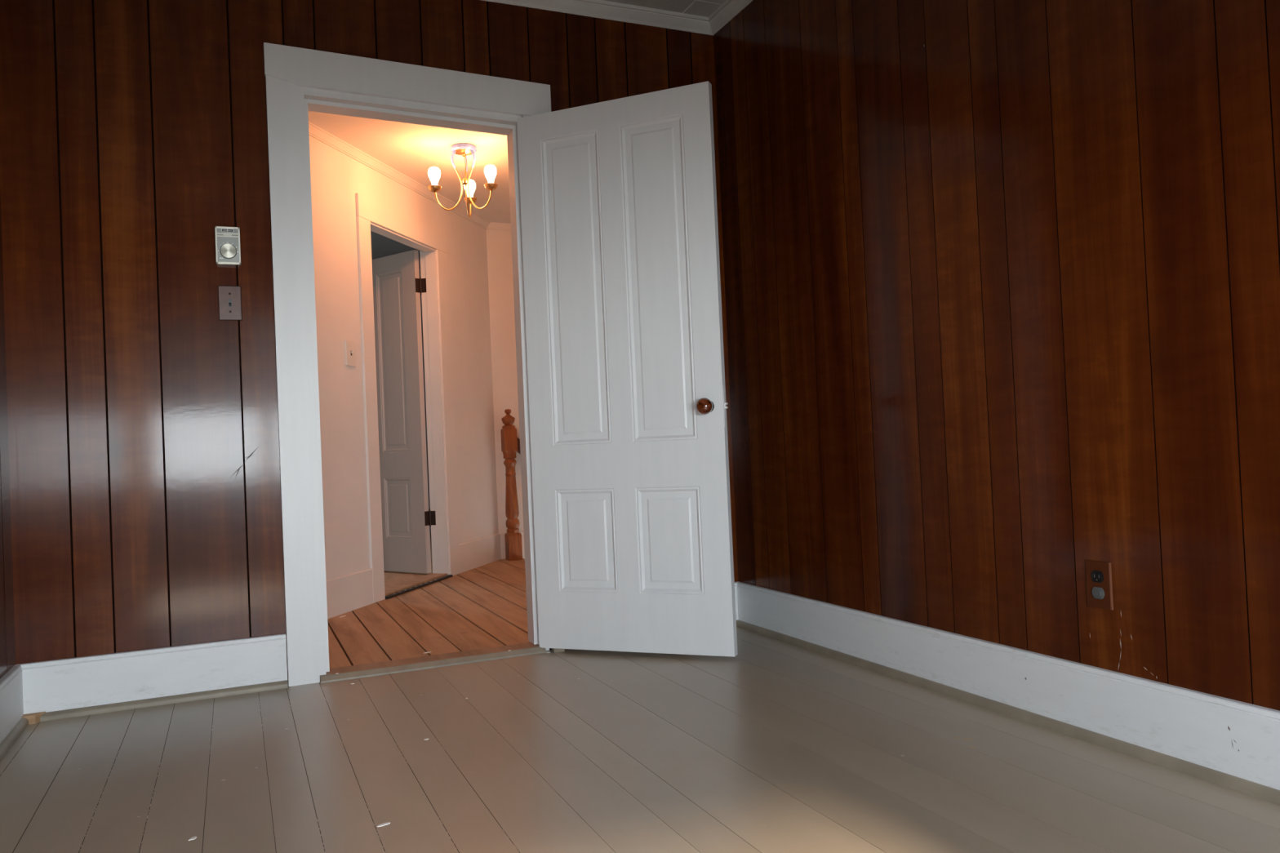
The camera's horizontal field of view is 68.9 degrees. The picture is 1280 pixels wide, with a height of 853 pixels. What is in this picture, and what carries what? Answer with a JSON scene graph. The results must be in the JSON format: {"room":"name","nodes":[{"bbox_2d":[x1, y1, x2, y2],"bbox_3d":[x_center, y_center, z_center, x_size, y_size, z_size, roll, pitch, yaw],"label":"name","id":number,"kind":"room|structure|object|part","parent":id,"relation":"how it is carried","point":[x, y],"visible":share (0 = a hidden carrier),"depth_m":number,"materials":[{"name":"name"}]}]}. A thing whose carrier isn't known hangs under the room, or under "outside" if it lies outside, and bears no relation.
{"room":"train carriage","nodes":[
{"label":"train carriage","id":0,"kind":"room"},
{"bbox_2d":[0,191,15,679],"bbox_3d":[-1.141,-0.443,0.854,0.100,2.615,4.455,-2,-1,-24],"label":"wall","id":1,"kind":"structure","parent":0,"point":[7,646],"depth_m":2.84,"materials":[{"name":"brown wood"}]},
{"bbox_2d":[0,665,28,761],"bbox_3d":[-1.040,0.753,0.895,0.038,0.179,4.330,-2,-1,-24],"label":"baseboard","id":2,"kind":"structure","parent":1,"relation":"attached to","point":[12,726],"depth_m":2.72,"materials":[{"name":"white paint"}]},
{"bbox_3d":[-1.028,0.830,0.898,0.018,0.023,4.330,-2,-1,-24],"label":"shoe moulding","id":3,"kind":"part","parent":2,"relation":"part of","materials":[{"name":"paint"}]},
{"bbox_2d":[0,0,738,682],"bbox_3d":[-0.814,-0.413,3.433,2.766,2.615,0.021,-2,-1,-24],"label":"wall","id":4,"kind":"structure","parent":0,"point":[144,431],"depth_m":3.08,"materials":[{"name":"brown wood"}]},
{"bbox_2d":[15,633,288,721],"bbox_3d":[-1.565,0.813,3.029,0.783,0.179,0.038,-2,-1,-24],"label":"baseboard","id":5,"kind":"structure","parent":4,"relation":"attached to","point":[91,685],"depth_m":3.02,"materials":[{"name":"white paint"}]},
{"bbox_3d":[-1.558,0.890,3.018,0.783,0.023,0.018,-2,-1,-24],"label":"shoe moulding","id":6,"kind":"part","parent":5,"relation":"part of","materials":[{"name":"paint"}]},
{"bbox_2d":[214,226,240,265],"bbox_3d":[-1.395,-0.611,3.156,0.077,0.127,0.036,-2,-1,-24],"label":"thermostat","id":7,"kind":"object","parent":4,"relation":"attached to","point":[228,249],"visible":1,"depth_m":3.15,"materials":[{"name":"grey plastic"}]},
{"bbox_2d":[217,285,242,320],"bbox_3d":[-1.390,-0.419,3.163,0.073,0.118,0.016,-2,-1,-24],"label":"light switch","id":8,"kind":"object","parent":4,"relation":"attached to","point":[229,297],"visible":1,"depth_m":3.17,"materials":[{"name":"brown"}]},
{"bbox_2d":[263,42,564,686],"bbox_3d":[-0.774,-0.237,3.402,1.036,2.219,0.058,-2,-1,-24],"label":"trim","id":9,"kind":"structure","parent":4,"relation":"attached to","point":[286,68],"depth_m":3.23,"materials":[{"name":"white paint"}]},
{"bbox_2d":[482,0,712,35],"bbox_3d":[-0.855,-1.645,3.425,2.566,0.053,0.046,-2,-1,-24],"label":"trim","id":10,"kind":"structure","parent":4,"relation":"attached to","point":[607,10],"depth_m":3.77,"materials":[{"name":"white paint"}]},
{"bbox_2d":[734,581,738,626],"bbox_3d":[0.084,0.753,3.751,0.746,0.179,0.038,-2,-1,-24],"label":"baseboard","id":11,"kind":"structure","parent":4,"relation":"attached to","point":[735,583],"depth_m":3.89,"materials":[{"name":"white paint"}]},
{"bbox_2d":[370,231,420,267],"bbox_3d":[-2.720,-1.556,5.497,4.157,0.100,5.352,-2,-1,-24],"label":"ceiling","id":12,"kind":"structure","parent":0,"point":[382,246],"depth_m":7.78,"materials":[{"name":"grey paint"}]},
{"bbox_2d":[309,135,498,611],"bbox_3d":[-1.498,-0.344,4.867,0.104,2.588,3.770,-3,-1,14],"label":"wall","id":13,"kind":"structure","parent":0,"point":[336,177],"depth_m":4.82,"materials":[{"name":"white paint"}]},
{"bbox_2d":[344,339,355,366],"bbox_3d":[-1.465,-0.373,4.739,0.024,0.128,0.086,-3,-1,14],"label":"light switch","id":14,"kind":"object","parent":13,"relation":"attached to","point":[349,346],"visible":1,"depth_m":4.73,"materials":[{"name":"white plastic"}]},
{"bbox_2d":[308,121,489,229],"bbox_3d":[-1.487,-1.420,4.825,0.041,0.043,3.560,-3,-1,14],"label":"trim","id":15,"kind":"structure","parent":13,"relation":"attached to","point":[314,131],"depth_m":5.16,"materials":[{"name":"white paint"}]},
{"bbox_2d":[371,249,435,573],"bbox_3d":[-1.630,-0.078,5.971,0.807,1.995,0.052,-3,-1,36],"label":"door","id":16,"kind":"structure","parent":13,"relation":"in","point":[398,286],"depth_m":5.85,"materials":[{"name":"grey paint"}]},
{"bbox_2d":[355,192,460,603],"bbox_3d":[-1.306,-0.149,5.364,0.016,2.138,1.060,-3,-1,14],"label":"trim","id":17,"kind":"structure","parent":13,"relation":"attached to","point":[368,211],"depth_m":4.97,"materials":[{"name":"white paint"}]},
{"bbox_2d":[370,222,448,574],"bbox_3d":[-1.364,-0.091,5.365,0.109,2.028,0.821,-3,-1,14],"label":"trim","id":18,"kind":"structure","parent":13,"relation":"attached to","point":[427,254],"depth_m":5.75,"materials":[{"name":"white paint"}]},
{"bbox_2d":[325,533,501,618],"bbox_3d":[-1.393,0.825,4.818,0.013,0.182,3.500,-3,-1,14],"label":"baseboard","id":19,"kind":"structure","parent":13,"relation":"attached to","point":[345,593],"depth_m":4.75,"materials":[{"name":"white paint"}]},
{"bbox_2d":[307,111,511,223],"bbox_3d":[-1.172,-1.491,5.015,4.400,0.080,3.070,-2,-1,-24],"label":"ceiling","id":20,"kind":"structure","parent":0,"point":[411,149],"depth_m":4.94,"materials":[{"name":"white paint"}]},
{"bbox_2d":[427,142,497,217],"bbox_3d":[-0.949,-1.291,4.879,0.337,0.344,0.355,-2,-1,-24],"label":"chandelier","id":21,"kind":"object","parent":20,"relation":"hanging from","point":[464,149],"visible":1,"depth_m":4.84,"materials":[{"name":"gold metal"}]},
{"bbox_3d":[-1.057,-1.286,4.794,0.064,0.098,0.064,-2,-1,-24],"label":"bulb","id":22,"kind":"part","parent":21,"relation":"part of","materials":[{"name":"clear glass"}]},
{"bbox_3d":[-0.994,-1.279,4.832,0.156,0.323,0.009,-2,-1,-32],"label":"arm","id":23,"kind":"part","parent":21,"relation":"part of","materials":[{"name":"gold metal"}]},
{"bbox_3d":[-0.922,-1.425,4.883,0.106,0.026,0.106,-2,-1,-24],"label":"canopy plate","id":24,"kind":"part","parent":21,"relation":"part of","materials":[{"name":"gold metal"}]},
{"bbox_3d":[-0.918,-1.280,4.973,0.009,0.323,0.156,-3,-1,-2],"label":"arm","id":25,"kind":"part","parent":21,"relation":"part of","materials":[{"name":"gold metal"}]},
{"bbox_3d":[-0.920,-1.288,5.047,0.064,0.098,0.064,-2,-1,-24],"label":"bulb","id":26,"kind":"part","parent":21,"relation":"part of","materials":[{"name":"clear glass"}]},
{"bbox_3d":[-0.834,-1.286,4.837,0.156,0.323,0.009,-3,-1,28],"label":"arm","id":27,"kind":"part","parent":21,"relation":"part of","materials":[{"name":"gold metal"}]},
{"bbox_3d":[-0.770,-1.298,4.802,0.064,0.098,0.064,-2,-1,-24],"label":"bulb","id":28,"kind":"part","parent":21,"relation":"part of","materials":[{"name":"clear glass"}]},
{"bbox_2d":[384,573,447,595],"bbox_3d":[-1.327,0.916,5.350,0.111,0.032,0.799,-3,-1,14],"label":"threshold","id":29,"kind":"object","parent":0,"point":[397,588],"depth_m":5.37,"materials":[{"name":"brown wood"}]},
{"bbox_2d":[418,267,431,533],"bbox_3d":[-2.698,-0.305,5.553,4.357,2.600,5.382,-2,-1,-24],"label":"wall","id":30,"kind":"structure","parent":0,"point":[419,268],"depth_m":8.68,"materials":[{"name":"white paint"}]},
{"bbox_2d":[320,642,546,683],"bbox_3d":[-0.759,0.864,3.447,0.813,0.020,0.158,-2,-1,-24],"label":"threshold","id":31,"kind":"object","parent":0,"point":[366,670],"depth_m":3.40,"materials":[{"name":"brown wood"}]},
{"bbox_2d":[485,229,524,558],"bbox_3d":[-0.431,0.284,6.836,1.543,3.868,0.100,-2,-1,-24],"label":"wall","id":32,"kind":"structure","parent":0,"point":[499,242],"depth_m":6.58,"materials":[{"name":"white paint"}]},
{"bbox_2d":[486,222,511,231],"bbox_3d":[-0.474,-1.430,6.804,1.333,0.043,0.040,-2,-1,-24],"label":"trim","id":33,"kind":"structure","parent":32,"relation":"attached to","point":[495,226],"depth_m":6.58,"materials":[{"name":"white paint"}]},
{"bbox_2d":[499,531,524,559],"bbox_3d":[-0.376,0.814,6.779,1.323,0.182,0.013,-2,-1,-24],"label":"baseboard","id":34,"kind":"structure","parent":32,"relation":"attached to","point":[502,535],"depth_m":6.52,"materials":[{"name":"white paint"}]},
{"bbox_2d":[0,533,1279,852],"bbox_3d":[-1.192,0.984,3.670,5.320,0.226,9.750,-2,-1,-24],"label":"floor","id":35,"kind":"structure","parent":0,"point":[774,746],"depth_m":2.27,"materials":[{"name":"beige wood"}]},
{"bbox_2d":[376,822,390,826],"bbox_3d":[-0.540,0.838,1.963,0.031,0.001,0.011,-2,-1,-41],"label":"chip","id":36,"kind":"object","parent":35,"relation":"on","point":[384,824],"visible":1,"depth_m":1.96,"materials":[{"name":"white paint"}]},
{"bbox_2d":[385,574,452,599],"bbox_3d":[-1.258,0.912,5.331,0.031,0.014,0.801,-3,-1,14],"label":"metal strip","id":37,"kind":"object","parent":35,"relation":"on","point":[445,577],"visible":1,"depth_m":5.28,"materials":[{"name":"black metal"}]},
{"bbox_2d":[500,408,522,560],"bbox_3d":[-0.893,0.400,6.458,0.097,1.043,0.097,-2,-1,-24],"label":"newel post","id":38,"kind":"object","parent":35,"relation":"on","point":[513,538],"visible":1,"depth_m":6.42,"materials":[{"name":"brown wood"}]},
{"bbox_2d":[516,436,520,454],"bbox_3d":[-0.290,0.578,6.715,1.200,1.060,0.064,-2,-1,-24],"label":"handrail","id":39,"kind":"object","parent":38,"relation":"attached to","point":[518,439],"visible":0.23,"depth_m":6.46,"materials":[{"name":"brown wood"}]},
{"bbox_2d":[604,0,726,17],"bbox_3d":[0.023,-1.774,1.409,2.766,0.060,4.490,-2,-1,-24],"label":"ceiling","id":40,"kind":"structure","parent":0,"point":[697,7],"depth_m":3.78,"materials":[{"name":"white paint"}]},
{"bbox_2d":[713,0,1279,711],"bbox_3d":[1.299,-0.532,1.923,0.101,2.615,4.455,-2,-1,-24],"label":"wall","id":41,"kind":"structure","parent":0,"point":[1002,277],"depth_m":2.49,"materials":[{"name":"brown wood"}]},
{"bbox_2d":[708,0,752,35],"bbox_3d":[1.159,-1.759,1.958,0.046,0.053,4.350,-2,-1,-24],"label":"trim","id":42,"kind":"structure","parent":41,"relation":"attached to","point":[728,10],"depth_m":3.81,"materials":[{"name":"white paint"}]},
{"bbox_2d":[737,582,1279,805],"bbox_3d":[1.274,0.668,1.909,0.038,0.179,4.330,-2,-1,-24],"label":"baseboard","id":43,"kind":"structure","parent":41,"relation":"attached to","point":[1233,744],"depth_m":2.38,"materials":[{"name":"white paint"}]},
{"bbox_2d":[1084,560,1113,610],"bbox_3d":[1.118,0.386,2.275,0.010,0.114,0.071,-2,-1,-24],"label":"power outlet","id":44,"kind":"object","parent":41,"relation":"attached to","point":[1098,574],"visible":1,"depth_m":2.27,"materials":[{"name":"brown"}]},
{"bbox_2d":[1091,570,1103,582],"bbox_3d":[1.116,0.366,2.276,0.005,0.028,0.034,-2,-1,-24],"label":"socket","id":45,"kind":"object","parent":44,"relation":"attached to","point":[1097,576],"depth_m":2.27,"materials":[{"name":"grey plastic"}]},
{"bbox_2d":[1092,586,1104,599],"bbox_3d":[1.118,0.406,2.275,0.004,0.028,0.034,-2,-1,-24],"label":"socket","id":46,"kind":"object","parent":44,"relation":"attached to","point":[1098,593],"depth_m":2.27,"materials":[{"name":"grey plastic"}]},
{"bbox_3d":[-0.491,-0.460,3.640,4.325,2.688,0.098,-2,-1,-24],"label":"wall","id":47,"kind":"structure","parent":0,"visible":0},
{"bbox_2d":[297,86,549,676],"bbox_3d":[-0.807,-0.184,3.480,0.850,2.120,0.120,-2,-1,-24],"label":"trim","id":48,"kind":"structure","parent":47,"relation":"attached to","point":[313,100],"depth_m":3.45,"materials":[{"name":"white paint"}]},
{"bbox_2d":[516,80,737,657],"bbox_3d":[-0.064,-0.190,3.441,0.790,2.030,0.174,-3,-1,22],"label":"door","id":49,"kind":"structure","parent":47,"relation":"in","point":[628,406],"depth_m":3.42,"materials":[{"name":"white paint"}]},
{"bbox_3d":[0.229,-0.071,3.268,0.060,0.060,0.073,-3,-1,22],"label":"knob","id":50,"kind":"part","parent":49,"relation":"part of","materials":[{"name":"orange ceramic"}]},
{"bbox_3d":[0.300,-0.073,3.294,0.002,0.150,0.024,-3,-1,22],"label":"latch plate","id":51,"kind":"part","parent":49,"relation":"part of","materials":[{"name":"white paint"}]}
]}

